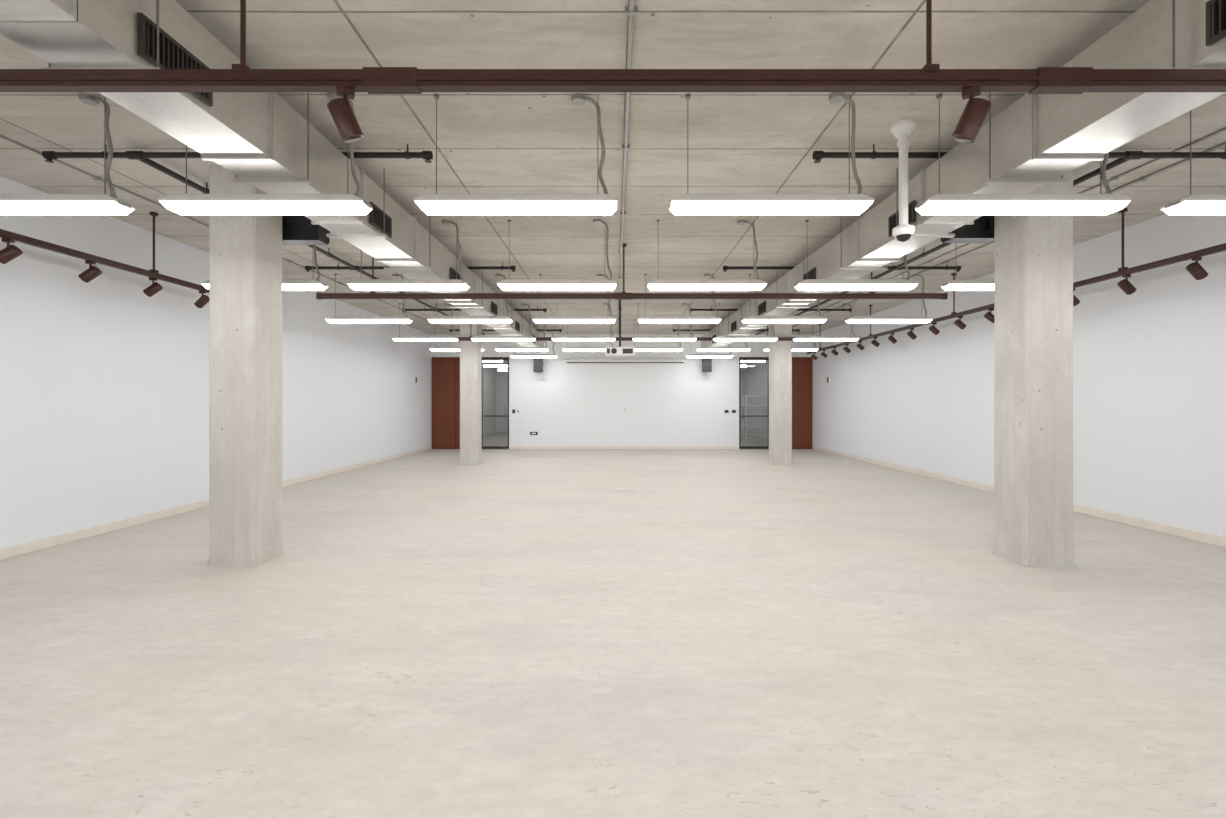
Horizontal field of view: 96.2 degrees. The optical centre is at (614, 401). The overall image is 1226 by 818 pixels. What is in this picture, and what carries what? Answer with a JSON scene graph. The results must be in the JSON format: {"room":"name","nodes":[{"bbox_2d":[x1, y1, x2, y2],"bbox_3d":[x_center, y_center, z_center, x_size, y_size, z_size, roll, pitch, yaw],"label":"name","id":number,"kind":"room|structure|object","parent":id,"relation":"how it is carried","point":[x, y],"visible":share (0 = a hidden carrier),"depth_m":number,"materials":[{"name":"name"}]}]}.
{"room":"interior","nodes":[
{"label":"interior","id":0,"kind":"room"},
{"bbox_2d":[0,176,495,548],"bbox_3d":[-5.950,-0.325,10.400,0.200,3.650,33.200,0,0,0],"label":"wall","id":1,"kind":"structure","parent":0,"point":[104,382],"depth_m":6.72,"materials":[{"name":"white paint"}]},
{"bbox_2d":[0,446,431,559],"bbox_3d":[-5.841,1.450,5.750,0.018,0.100,23.500,0,0,0],"label":"baseboard","id":2,"kind":"structure","parent":1,"relation":"attached to","point":[8,552],"depth_m":6.65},
{"bbox_2d":[0,433,1225,817],"bbox_3d":[0.225,1.600,10.400,12.550,0.200,33.200,0,0,0],"label":"floor","id":3,"kind":"structure","parent":0,"point":[515,633],"depth_m":3.25,"materials":[{"name":"concrete"}]},
{"bbox_2d":[207,166,283,566],"bbox_3d":[-3.490,-0.325,5.220,0.432,3.650,0.452,0,0,0],"label":"concrete column","id":4,"kind":"structure","parent":3,"relation":"on","point":[245,251],"depth_m":5.00,"materials":[{"name":"beige concrete"}]},
{"bbox_2d":[282,215,328,244],"bbox_3d":[-3.220,-1.750,5.601,0.500,0.250,0.319,0,0,0],"label":"loudspeaker","id":5,"kind":"object","parent":4,"relation":"attached to","point":[296,229],"visible":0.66,"depth_m":5.52,"materials":[{"name":"black plastic"}]},
{"bbox_2d":[459,312,481,464],"bbox_3d":[-3.490,-0.325,13.320,0.432,3.650,0.452,0,0,0],"label":"concrete column","id":6,"kind":"structure","parent":3,"relation":"on","point":[470,351],"depth_m":13.10,"materials":[{"name":"grey concrete"}]},
{"bbox_2d":[741,396,767,434],"bbox_3d":[5.817,0.625,22.867,1.435,1.750,0.535,0,0,0],"label":"wire shelving rack","id":7,"kind":"object","parent":3,"relation":"on","point":[741,396],"visible":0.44,"depth_m":22.60,"materials":[{"name":"grey metal"}]},
{"bbox_2d":[742,395,767,442],"bbox_3d":[5.518,0.625,20.468,1.435,1.750,0.535,0,0,0],"label":"wire shelving rack","id":8,"kind":"object","parent":3,"relation":"on","point":[745,405],"visible":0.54,"depth_m":20.20,"materials":[{"name":"grey metal"}]},
{"bbox_2d":[768,313,792,464],"bbox_3d":[4.000,-0.325,13.320,0.452,3.650,0.452,0,0,0],"label":"concrete column","id":9,"kind":"structure","parent":3,"relation":"on","point":[780,352],"depth_m":13.10,"materials":[{"name":"grey concrete"}]},
{"bbox_2d":[992,170,1075,566],"bbox_3d":[3.960,-0.325,5.220,0.452,3.650,0.452,0,0,0],"label":"concrete column","id":10,"kind":"structure","parent":3,"relation":"on","point":[1033,254],"depth_m":5.00,"materials":[{"name":"beige concrete"}]},
{"bbox_2d":[941,215,993,242],"bbox_3d":[3.640,-1.770,5.601,0.500,0.250,0.319,0,0,0],"label":"loudspeaker","id":11,"kind":"object","parent":10,"relation":"attached to","point":[982,230],"visible":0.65,"depth_m":5.52,"materials":[{"name":"black plastic"}]},
{"bbox_2d":[0,0,1225,333],"bbox_3d":[0.225,-2.275,5.750,12.550,0.250,23.900,0,0,0],"label":"ceiling","id":12,"kind":"structure","parent":0,"point":[488,142],"depth_m":4.40,"materials":[{"name":"concrete"}]},
{"bbox_2d":[0,93,134,214],"bbox_3d":[-4.130,-1.740,3.850,1.400,0.820,0.178,0,0,0],"label":"pendant light","id":13,"kind":"object","parent":12,"relation":"hanging from","point":[10,204],"visible":0.98,"depth_m":3.80,"materials":[{"name":"white plastic"}]},
{"bbox_2d":[0,212,208,292],"bbox_3d":[-5.240,-1.780,1.300,0.080,0.740,13.400,0,0,0],"label":"track","id":14,"kind":"object","parent":12,"relation":"hanging from","point":[19,238],"visible":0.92,"depth_m":5.64,"materials":[{"name":"brown metal"}]},
{"bbox_2d":[0,238,22,263],"bbox_3d":[-5.242,-1.300,4.750,0.182,0.221,0.096,0,0,-14],"label":"track spotlight","id":15,"kind":"object","parent":14,"relation":"hanging from","point":[10,252],"visible":1,"depth_m":4.73,"materials":[{"name":"brown metal"}]},
{"bbox_2d":[78,260,101,282],"bbox_3d":[-5.242,-1.300,5.495,0.182,0.221,0.096,0,0,-10],"label":"track spotlight","id":16,"kind":"object","parent":14,"relation":"hanging from","point":[88,275],"visible":1,"depth_m":5.47,"materials":[{"name":"brown metal"}]},
{"bbox_2d":[143,277,162,296],"bbox_3d":[-5.242,-1.300,6.240,0.182,0.221,0.096,0,0,-9],"label":"track spotlight","id":17,"kind":"object","parent":14,"relation":"hanging from","point":[155,287],"visible":1,"depth_m":6.21,"materials":[{"name":"brown metal"}]},
{"bbox_2d":[194,291,208,307],"bbox_3d":[-5.242,-1.300,6.985,0.182,0.221,0.096,0,0,10],"label":"track spotlight","id":18,"kind":"object","parent":14,"relation":"hanging from","point":[203,300],"visible":0.89,"depth_m":6.95,"materials":[{"name":"brown metal"}]},
{"bbox_2d":[201,280,208,288],"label":"pendant light","id":19,"kind":"object","parent":12,"relation":"hanging from","point":[206,283],"depth_m":6.42,"materials":[{"name":"white plastic"}]},
{"bbox_2d":[0,135,447,329],"bbox_3d":[-4.950,-2.136,6.750,0.060,0.028,19.500,0,0,0],"label":"conduit","id":20,"kind":"object","parent":12,"relation":"attached to","point":[95,178],"visible":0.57,"depth_m":5.63,"materials":[{"name":"grey metal"}]},
{"bbox_2d":[158,92,372,214],"bbox_3d":[-2.430,-1.740,3.850,1.400,0.820,0.178,0,0,0],"label":"pendant light","id":21,"kind":"object","parent":12,"relation":"hanging from","point":[182,204],"visible":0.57,"depth_m":3.78,"materials":[{"name":"white plastic"}]},
{"bbox_2d":[0,0,542,346],"bbox_3d":[-2.370,-1.833,5.500,0.540,0.635,22.200,0,0,0],"label":"air duct","id":22,"kind":"object","parent":12,"relation":"hanging from","point":[258,137],"visible":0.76,"depth_m":3.19,"materials":[{"name":"metal"}]},
{"bbox_2d":[42,144,561,334],"bbox_3d":[-3.140,-2.078,6.733,3.220,0.145,20.134,0,0,0],"label":"pipe","id":23,"kind":"object","parent":12,"relation":"attached to","point":[142,156],"visible":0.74,"depth_m":4.59,"materials":[{"name":"black metal"}]},
{"bbox_2d":[282,245,327,290],"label":"pendant light","id":24,"kind":"object","parent":12,"relation":"hanging from","point":[302,285],"depth_m":6.43,"materials":[{"name":"white plastic"}]},
{"bbox_2d":[325,274,412,322],"bbox_3d":[-4.130,-1.740,9.250,1.400,0.820,0.178,0,0,0],"label":"pendant light","id":25,"kind":"object","parent":12,"relation":"hanging from","point":[332,319],"visible":0.8,"depth_m":9.18,"materials":[{"name":"white plastic"}]},
{"bbox_2d":[347,220,469,290],"bbox_3d":[-2.430,-1.740,6.500,1.400,0.820,0.178,0,0,0],"label":"pendant light","id":26,"kind":"object","parent":12,"relation":"hanging from","point":[361,284],"visible":0.97,"depth_m":6.43,"materials":[{"name":"white plastic"}]},
{"bbox_2d":[392,303,457,340],"bbox_3d":[-4.130,-1.740,12.000,1.400,0.820,0.178,0,0,0],"label":"pendant light","id":27,"kind":"object","parent":12,"relation":"hanging from","point":[396,338],"visible":0.8,"depth_m":11.93,"materials":[{"name":"white"}]},
{"bbox_2d":[430,323,484,350],"bbox_3d":[-4.130,-1.740,14.400,1.400,0.820,0.178,0,0,0],"label":"pendant light","id":28,"kind":"object","parent":12,"relation":"hanging from","point":[435,348],"visible":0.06,"depth_m":14.33,"materials":[{"name":"white plastic"}]},
{"bbox_2d":[427,273,512,322],"bbox_3d":[-2.430,-1.740,9.250,1.400,0.820,0.178,0,0,0],"label":"pendant light","id":29,"kind":"object","parent":12,"relation":"hanging from","point":[434,319],"visible":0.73,"depth_m":9.17,"materials":[{"name":"white plastic"}]},
{"bbox_2d":[483,360,502,361],"bbox_3d":[-4.600,-1.775,19.300,1.300,0.750,0.160,0,0,0],"label":"pendant light","id":30,"kind":"object","parent":12,"relation":"hanging from","point":[483,360],"visible":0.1,"depth_m":19.23,"materials":[{"name":"white plastic"}]},
{"bbox_2d":[483,362,507,366],"bbox_3d":[-4.600,-1.775,22.000,1.300,0.750,0.160,0,0,0],"label":"pendant light","id":31,"kind":"object","parent":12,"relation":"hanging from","point":[487,364],"visible":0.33,"depth_m":21.93,"materials":[{"name":"white plastic"}]},
{"bbox_2d":[498,362,507,370],"bbox_3d":[-4.600,-1.775,24.700,1.300,0.750,0.160,0,0,0],"label":"pendant light","id":32,"kind":"object","parent":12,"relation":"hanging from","point":[501,368],"visible":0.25,"depth_m":24.63,"materials":[{"name":"white plastic"}]},
{"bbox_2d":[471,303,535,340],"bbox_3d":[-2.430,-1.740,12.000,1.400,0.820,0.178,0,0,0],"label":"pendant light","id":33,"kind":"object","parent":12,"relation":"hanging from","point":[474,338],"visible":0.93,"depth_m":11.93,"materials":[{"name":"white"}]},
{"bbox_2d":[414,93,617,214],"bbox_3d":[-0.680,-1.740,3.850,1.400,0.820,0.178,0,0,0],"label":"pendant light","id":34,"kind":"object","parent":12,"relation":"hanging from","point":[431,204],"visible":1,"depth_m":3.78,"materials":[{"name":"white plastic"}]},
{"bbox_2d":[495,323,548,350],"bbox_3d":[-2.430,-1.740,14.400,1.400,0.820,0.178,0,0,0],"label":"pendant light","id":35,"kind":"object","parent":12,"relation":"hanging from","point":[500,348],"visible":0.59,"depth_m":14.33,"materials":[{"name":"white plastic"}]},
{"bbox_2d":[510,331,556,357],"bbox_3d":[-2.430,-1.740,16.500,1.400,0.820,0.178,0,0,0],"label":"pendant light","id":36,"kind":"object","parent":12,"relation":"hanging from","point":[512,355],"visible":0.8,"depth_m":16.43,"materials":[{"name":"white plastic"}]},
{"bbox_2d":[497,219,616,290],"bbox_3d":[-0.680,-1.740,6.500,1.400,0.820,0.178,0,0,0],"label":"pendant light","id":37,"kind":"object","parent":12,"relation":"hanging from","point":[510,284],"visible":1,"depth_m":6.43,"materials":[{"name":"white plastic"}]},
{"bbox_2d":[532,274,615,322],"bbox_3d":[-0.680,-1.740,9.250,1.400,0.820,0.178,0,0,0],"label":"pendant light","id":38,"kind":"object","parent":12,"relation":"hanging from","point":[539,319],"visible":0.86,"depth_m":9.18,"materials":[{"name":"white plastic"}]},
{"bbox_2d":[551,303,615,340],"bbox_3d":[-0.680,-1.740,12.000,1.400,0.820,0.178,0,0,0],"label":"pendant light","id":39,"kind":"object","parent":12,"relation":"hanging from","point":[555,338],"visible":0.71,"depth_m":11.92,"materials":[{"name":"white"}]},
{"bbox_2d":[562,327,612,350],"bbox_3d":[-0.680,-1.740,14.400,1.400,0.820,0.178,0,0,0],"label":"pendant light","id":40,"kind":"object","parent":12,"relation":"hanging from","point":[564,348],"visible":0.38,"depth_m":14.33,"materials":[{"name":"white plastic"}]},
{"bbox_2d":[0,0,1225,93],"bbox_3d":[0.215,-1.775,2.470,10.860,0.750,0.080,0,0,0],"label":"track","id":41,"kind":"object","parent":12,"relation":"hanging from","point":[371,80],"visible":1,"depth_m":2.44,"materials":[{"name":"brown metal"}]},
{"bbox_2d":[327,85,363,143],"bbox_3d":[-1.209,-1.288,2.470,0.151,0.235,0.096,0,0,-35],"label":"track spotlight","id":42,"kind":"object","parent":41,"relation":"hanging from","point":[340,109],"visible":1,"depth_m":2.44,"materials":[{"name":"brown metal"}]},
{"bbox_2d":[951,85,990,143],"bbox_3d":[1.599,-1.288,2.470,0.151,0.235,0.096,0,0,35],"label":"track spotlight","id":43,"kind":"object","parent":41,"relation":"hanging from","point":[972,118],"visible":1,"depth_m":2.44,"materials":[{"name":"brown metal"}]},
{"bbox_2d":[605,300,634,356],"bbox_3d":[0.100,-1.535,10.988,0.580,1.230,0.425,0,0,0],"label":"ceiling projector","id":44,"kind":"object","parent":12,"relation":"hanging from","point":[619,351],"depth_m":10.80,"materials":[{"name":"white plastic"}]},
{"bbox_2d":[456,308,794,340],"bbox_3d":[0.230,-1.775,12.600,8.570,0.750,0.080,0,0,0],"label":"track","id":45,"kind":"object","parent":12,"relation":"hanging from","point":[470,336],"visible":0.23,"depth_m":12.57,"materials":[{"name":"brown metal"}]},
{"bbox_2d":[617,0,637,330],"bbox_3d":[0.090,-2.133,5.550,0.070,0.034,22.100,0,0,0],"label":"conduit","id":46,"kind":"object","parent":12,"relation":"attached to","point":[631,10],"visible":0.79,"depth_m":4.17,"materials":[{"name":"grey metal"}]},
{"bbox_2d":[316,244,947,299],"bbox_3d":[0.230,-1.775,7.500,8.570,0.750,0.080,0,0,0],"label":"track","id":47,"kind":"object","parent":12,"relation":"hanging from","point":[372,295],"visible":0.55,"depth_m":7.48,"materials":[{"name":"brown metal"}]},
{"bbox_2d":[634,320,682,350],"bbox_3d":[1.080,-1.740,14.400,1.400,0.820,0.178,0,0,0],"label":"pendant light","id":48,"kind":"object","parent":12,"relation":"hanging from","point":[636,348],"visible":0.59,"depth_m":14.33,"materials":[{"name":"white"}]},
{"bbox_2d":[632,303,696,340],"bbox_3d":[1.080,-1.740,12.000,1.400,0.820,0.178,0,0,0],"label":"pendant light","id":49,"kind":"object","parent":12,"relation":"hanging from","point":[636,338],"visible":0.92,"depth_m":11.93,"materials":[{"name":"white"}]},
{"bbox_2d":[637,273,721,322],"bbox_3d":[1.080,-1.740,9.250,1.400,0.820,0.178,0,0,0],"label":"pendant light","id":50,"kind":"object","parent":12,"relation":"hanging from","point":[644,319],"visible":0.84,"depth_m":9.18,"materials":[{"name":"white plastic"}]},
{"bbox_2d":[647,220,766,290],"bbox_3d":[1.080,-1.740,6.500,1.400,0.820,0.178,0,0,0],"label":"pendant light","id":51,"kind":"object","parent":12,"relation":"hanging from","point":[753,284],"visible":1,"depth_m":6.43,"materials":[{"name":"white plastic"}]},
{"bbox_2d":[686,344,732,357],"bbox_3d":[2.840,-1.740,16.500,1.400,0.820,0.178,0,0,0],"label":"pendant light","id":52,"kind":"object","parent":12,"relation":"hanging from","point":[730,355],"visible":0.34,"depth_m":16.43,"materials":[{"name":"white plastic"}]},
{"bbox_2d":[696,341,750,350],"bbox_3d":[2.840,-1.740,14.400,1.400,0.820,0.178,0,0,0],"label":"pendant light","id":53,"kind":"object","parent":12,"relation":"hanging from","point":[747,348],"visible":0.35,"depth_m":14.33,"materials":[{"name":"white plastic"}]},
{"bbox_2d":[713,303,777,340],"bbox_3d":[2.840,-1.740,12.000,1.400,0.820,0.178,0,0,0],"label":"pendant light","id":54,"kind":"object","parent":12,"relation":"hanging from","point":[718,338],"visible":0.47,"depth_m":11.92,"materials":[{"name":"white"}]},
{"bbox_2d":[741,360,764,361],"bbox_3d":[4.600,-1.775,19.300,1.300,0.750,0.160,0,0,0],"label":"pendant light","id":55,"kind":"object","parent":12,"relation":"hanging from","point":[741,360],"visible":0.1,"depth_m":19.23,"materials":[{"name":"white plastic"}]},
{"bbox_2d":[669,92,873,214],"bbox_3d":[1.080,-1.740,3.850,1.400,0.820,0.178,0,0,0],"label":"pendant light","id":56,"kind":"object","parent":12,"relation":"hanging from","point":[683,204],"visible":1,"depth_m":3.78,"materials":[{"name":"white plastic"}]},
{"bbox_2d":[741,274,826,322],"bbox_3d":[2.840,-1.740,9.250,1.400,0.820,0.178,0,0,0],"label":"pendant light","id":57,"kind":"object","parent":12,"relation":"hanging from","point":[750,319],"visible":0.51,"depth_m":9.17,"materials":[{"name":"white plastic"}]},
{"bbox_2d":[763,323,817,350],"bbox_3d":[4.600,-1.740,14.400,1.400,0.820,0.178,0,0,0],"label":"pendant light","id":58,"kind":"object","parent":12,"relation":"hanging from","point":[814,348],"visible":0.56,"depth_m":14.33,"materials":[{"name":"white plastic"}]},
{"bbox_2d":[793,323,858,340],"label":"pendant light","id":59,"kind":"object","parent":12,"relation":"hanging from","point":[827,338],"depth_m":11.92,"materials":[{"name":"white"}]},
{"bbox_2d":[842,303,852,316],"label":"pipe","id":60,"kind":"object","parent":12,"relation":"hanging from","point":[844,304],"depth_m":12.00,"materials":[{"name":"white metal"}]},
{"bbox_2d":[794,220,917,290],"bbox_3d":[2.840,-1.740,6.500,1.400,0.820,0.178,0,0,0],"label":"pendant light","id":61,"kind":"object","parent":12,"relation":"hanging from","point":[902,284],"visible":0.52,"depth_m":6.43,"materials":[{"name":"white plastic"}]},
{"bbox_2d":[845,274,932,322],"bbox_3d":[4.600,-1.740,9.250,1.400,0.820,0.178,0,0,0],"label":"pendant light","id":62,"kind":"object","parent":12,"relation":"hanging from","point":[855,319],"visible":0.85,"depth_m":9.18,"materials":[{"name":"white plastic"}]},
{"bbox_2d":[891,119,916,241],"bbox_3d":[2.240,-1.698,4.270,0.180,0.905,0.180,0,0,0],"label":"pole","id":63,"kind":"object","parent":12,"relation":"hanging from","point":[902,130],"visible":1,"depth_m":4.24,"materials":[{"name":"white metal"}]},
{"bbox_2d":[673,144,1225,334],"bbox_3d":[3.480,-2.078,6.733,3.640,0.145,20.134,0,0,0],"label":"pipe","id":64,"kind":"object","parent":12,"relation":"attached to","point":[1125,156],"visible":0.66,"depth_m":4.59,"materials":[{"name":"black metal"}]},
{"bbox_2d":[702,0,1225,346],"bbox_3d":[2.840,-1.833,5.500,0.540,0.635,22.200,0,0,0],"label":"air duct","id":65,"kind":"object","parent":12,"relation":"hanging from","point":[1038,139],"visible":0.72,"depth_m":3.53,"materials":[{"name":"metal"}]},
{"bbox_2d":[941,279,993,290],"bbox_3d":[4.600,-1.740,6.500,1.400,0.820,0.178,0,0,0],"label":"pendant light","id":66,"kind":"object","parent":12,"relation":"hanging from","point":[959,284],"visible":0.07,"depth_m":6.43,"materials":[{"name":"white plastic"}]},
{"bbox_2d":[792,142,1225,327],"bbox_3d":[5.050,-2.132,6.750,0.060,0.036,19.500,0,0,0],"label":"conduit","id":67,"kind":"object","parent":12,"relation":"attached to","point":[1141,179],"visible":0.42,"depth_m":5.36,"materials":[{"name":"grey metal"}]},
{"bbox_2d":[807,208,1225,353],"bbox_3d":[5.670,-1.780,5.400,0.080,0.740,21.600,0,0,0],"label":"track","id":68,"kind":"object","parent":12,"relation":"hanging from","point":[1123,270],"visible":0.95,"depth_m":6.28,"materials":[{"name":"brown metal"}]},
{"bbox_2d":[831,347,838,355],"bbox_3d":[5.672,-1.300,14.180,0.182,0.221,0.096,0,0,0],"label":"track spotlight","id":69,"kind":"object","parent":68,"relation":"hanging from","point":[833,351],"visible":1,"depth_m":14.15,"materials":[{"name":"brown metal"}]},
{"bbox_2d":[843,344,850,352],"bbox_3d":[5.672,-1.300,13.445,0.182,0.221,0.096,0,0,-6],"label":"track spotlight","id":70,"kind":"object","parent":68,"relation":"hanging from","point":[845,348],"visible":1,"depth_m":13.41,"materials":[{"name":"brown metal"}]},
{"bbox_2d":[856,341,864,350],"bbox_3d":[5.672,-1.300,12.710,0.182,0.221,0.096,0,0,-4],"label":"track spotlight","id":71,"kind":"object","parent":68,"relation":"hanging from","point":[858,345],"visible":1,"depth_m":12.68,"materials":[{"name":"brown metal"}]},
{"bbox_2d":[871,337,879,346],"bbox_3d":[5.671,-1.300,11.975,0.182,0.221,0.096,0,0,14],"label":"track spotlight","id":72,"kind":"object","parent":68,"relation":"hanging from","point":[874,342],"visible":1,"depth_m":11.94,"materials":[{"name":"brown metal"}]},
{"bbox_2d":[888,333,896,343],"bbox_3d":[5.671,-1.300,11.240,0.182,0.221,0.096,0,0,-13],"label":"track spotlight","id":73,"kind":"object","parent":68,"relation":"hanging from","point":[891,338],"visible":1,"depth_m":11.21,"materials":[{"name":"black plastic"}]},
{"bbox_2d":[907,328,916,339],"bbox_3d":[5.671,-1.300,10.505,0.182,0.221,0.096,0,0,-12],"label":"track spotlight","id":74,"kind":"object","parent":68,"relation":"hanging from","point":[910,334],"visible":1,"depth_m":10.47,"materials":[{"name":"brown metal"}]},
{"bbox_2d":[929,322,939,334],"bbox_3d":[5.672,-1.300,9.770,0.182,0.221,0.096,0,0,-8],"label":"track spotlight","id":75,"kind":"object","parent":68,"relation":"hanging from","point":[933,329],"visible":1,"depth_m":9.74,"materials":[{"name":"black plastic"}]},
{"bbox_2d":[954,316,965,329],"bbox_3d":[5.672,-1.300,9.035,0.182,0.221,0.096,0,0,-4],"label":"track spotlight","id":76,"kind":"object","parent":68,"relation":"hanging from","point":[958,322],"visible":1,"depth_m":9.00,"materials":[{"name":"black plastic"}]},
{"bbox_2d":[984,308,993,322],"bbox_3d":[5.672,-1.300,8.300,0.182,0.221,0.096,0,0,7],"label":"track spotlight","id":77,"kind":"object","parent":68,"relation":"hanging from","point":[988,315],"visible":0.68,"depth_m":8.28,"materials":[{"name":"black plastic"}]},
{"bbox_2d":[1073,288,1079,305],"bbox_3d":[5.672,-1.300,6.830,0.182,0.221,0.096,0,0,-10],"label":"track spotlight","id":78,"kind":"object","parent":68,"relation":"hanging from","point":[1076,301],"visible":0.38,"depth_m":6.79,"materials":[{"name":"black plastic"}]},
{"bbox_2d":[1117,274,1136,294],"bbox_3d":[5.671,-1.300,6.095,0.182,0.221,0.096,0,0,-11],"label":"track spotlight","id":79,"kind":"object","parent":68,"relation":"hanging from","point":[1125,285],"visible":1,"depth_m":6.07,"materials":[{"name":"black plastic"}]},
{"bbox_2d":[1186,257,1207,279],"bbox_3d":[5.672,-1.300,5.360,0.182,0.221,0.096,0,0,-11],"label":"track spotlight","id":80,"kind":"object","parent":68,"relation":"hanging from","point":[1195,269],"visible":1,"depth_m":5.34,"materials":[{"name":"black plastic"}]},
{"bbox_2d":[807,127,1225,315],"bbox_3d":[4.780,-2.136,6.750,0.060,0.028,19.500,0,0,0],"label":"conduit","id":81,"kind":"object","parent":12,"relation":"attached to","point":[1116,178],"visible":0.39,"depth_m":5.19,"materials":[{"name":"grey metal"}]},
{"bbox_2d":[915,93,1131,214],"bbox_3d":[2.840,-1.740,3.850,1.400,0.820,0.178,0,0,0],"label":"pendant light","id":82,"kind":"object","parent":12,"relation":"hanging from","point":[939,204],"visible":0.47,"depth_m":3.78,"materials":[{"name":"white plastic"}]},
{"bbox_2d":[1160,110,1225,214],"bbox_3d":[4.600,-1.740,3.850,1.400,0.820,0.178,0,0,0],"label":"pendant light","id":83,"kind":"object","parent":12,"relation":"hanging from","point":[1195,204],"visible":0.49,"depth_m":3.79,"materials":[{"name":"white plastic"}]},
{"bbox_2d":[496,360,742,432],"bbox_3d":[0.225,-0.325,27.100,12.550,3.650,0.200,0,0,0],"label":"wall","id":84,"kind":"structure","parent":0,"point":[501,376],"depth_m":27.00,"materials":[{"name":"grey glass"}]},
{"bbox_2d":[431,334,812,445],"bbox_3d":[0.225,-0.325,17.600,12.150,3.650,0.200,0,0,0],"label":"wall","id":85,"kind":"structure","parent":0,"point":[567,404],"depth_m":17.50,"materials":[{"name":"paint"}]},
{"bbox_2d":[432,357,459,448],"bbox_3d":[-5.073,0.035,17.587,1.546,2.930,0.145,0,0,0],"label":"door","id":86,"kind":"structure","parent":85,"relation":"in","point":[445,370],"depth_m":17.51,"materials":[{"name":"brown wood"}]},
{"bbox_2d":[482,357,508,448],"bbox_3d":[-3.835,0.035,17.594,0.930,2.930,0.172,0,0,0],"label":"door","id":87,"kind":"structure","parent":85,"relation":"in","point":[483,358],"depth_m":17.57,"materials":[{"name":"black glass"}]},
{"bbox_2d":[533,358,542,371],"bbox_3d":[-2.390,-1.160,17.300,0.300,0.440,0.400,0,0,0],"label":"loudspeaker","id":88,"kind":"object","parent":85,"relation":"attached to","point":[537,362],"visible":0.99,"depth_m":17.11,"materials":[{"name":"black plastic"}]},
{"bbox_2d":[509,446,738,448],"bbox_3d":[0.290,1.455,17.491,7.320,0.090,0.018,0,0,0],"label":"baseboard","id":89,"kind":"structure","parent":85,"relation":"attached to","point":[510,447],"depth_m":17.48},
{"bbox_2d":[566,359,684,362],"bbox_3d":[0.330,-1.295,17.448,3.790,0.110,0.105,0,0,0],"label":"projection screen","id":90,"kind":"object","parent":85,"relation":"attached to","point":[567,360],"visible":1,"depth_m":17.40,"materials":[{"name":"white plastic"}]},
{"bbox_2d":[702,358,711,371],"bbox_3d":[2.860,-1.160,17.300,0.300,0.440,0.400,0,0,0],"label":"loudspeaker","id":91,"kind":"object","parent":85,"relation":"attached to","point":[706,362],"visible":0.98,"depth_m":17.11,"materials":[{"name":"black plastic"}]},
{"bbox_2d":[739,357,768,448],"bbox_3d":[4.450,0.035,17.594,1.000,2.930,0.172,0,0,0],"label":"door","id":92,"kind":"structure","parent":85,"relation":"in","point":[740,358],"depth_m":17.57,"materials":[{"name":"black glass"}]},
{"bbox_2d":[792,357,811,448],"bbox_3d":[5.623,0.035,17.587,1.346,2.930,0.145,0,0,0],"label":"door","id":93,"kind":"structure","parent":85,"relation":"in","point":[801,366],"depth_m":17.51,"materials":[{"name":"brown wood"}]},
{"bbox_2d":[743,214,1225,537],"bbox_3d":[6.400,-0.325,10.400,0.200,3.650,33.200,0,0,0],"label":"wall","id":94,"kind":"structure","parent":0,"point":[1149,363],"depth_m":7.11,"materials":[{"name":"white paint"}]},
{"bbox_2d":[826,376,829,383],"bbox_3d":[6.282,-0.650,16.200,0.036,0.240,0.220,0,0,0],"label":"wall control panel","id":95,"kind":"object","parent":94,"relation":"attached to","point":[827,377],"visible":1,"depth_m":16.18,"materials":[{"name":"white plastic"}]},
{"bbox_2d":[812,446,1225,547],"bbox_3d":[6.291,1.450,5.750,0.018,0.100,23.500,0,0,0],"label":"baseboard","id":96,"kind":"structure","parent":94,"relation":"attached to","point":[1172,530],"depth_m":7.07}
]}

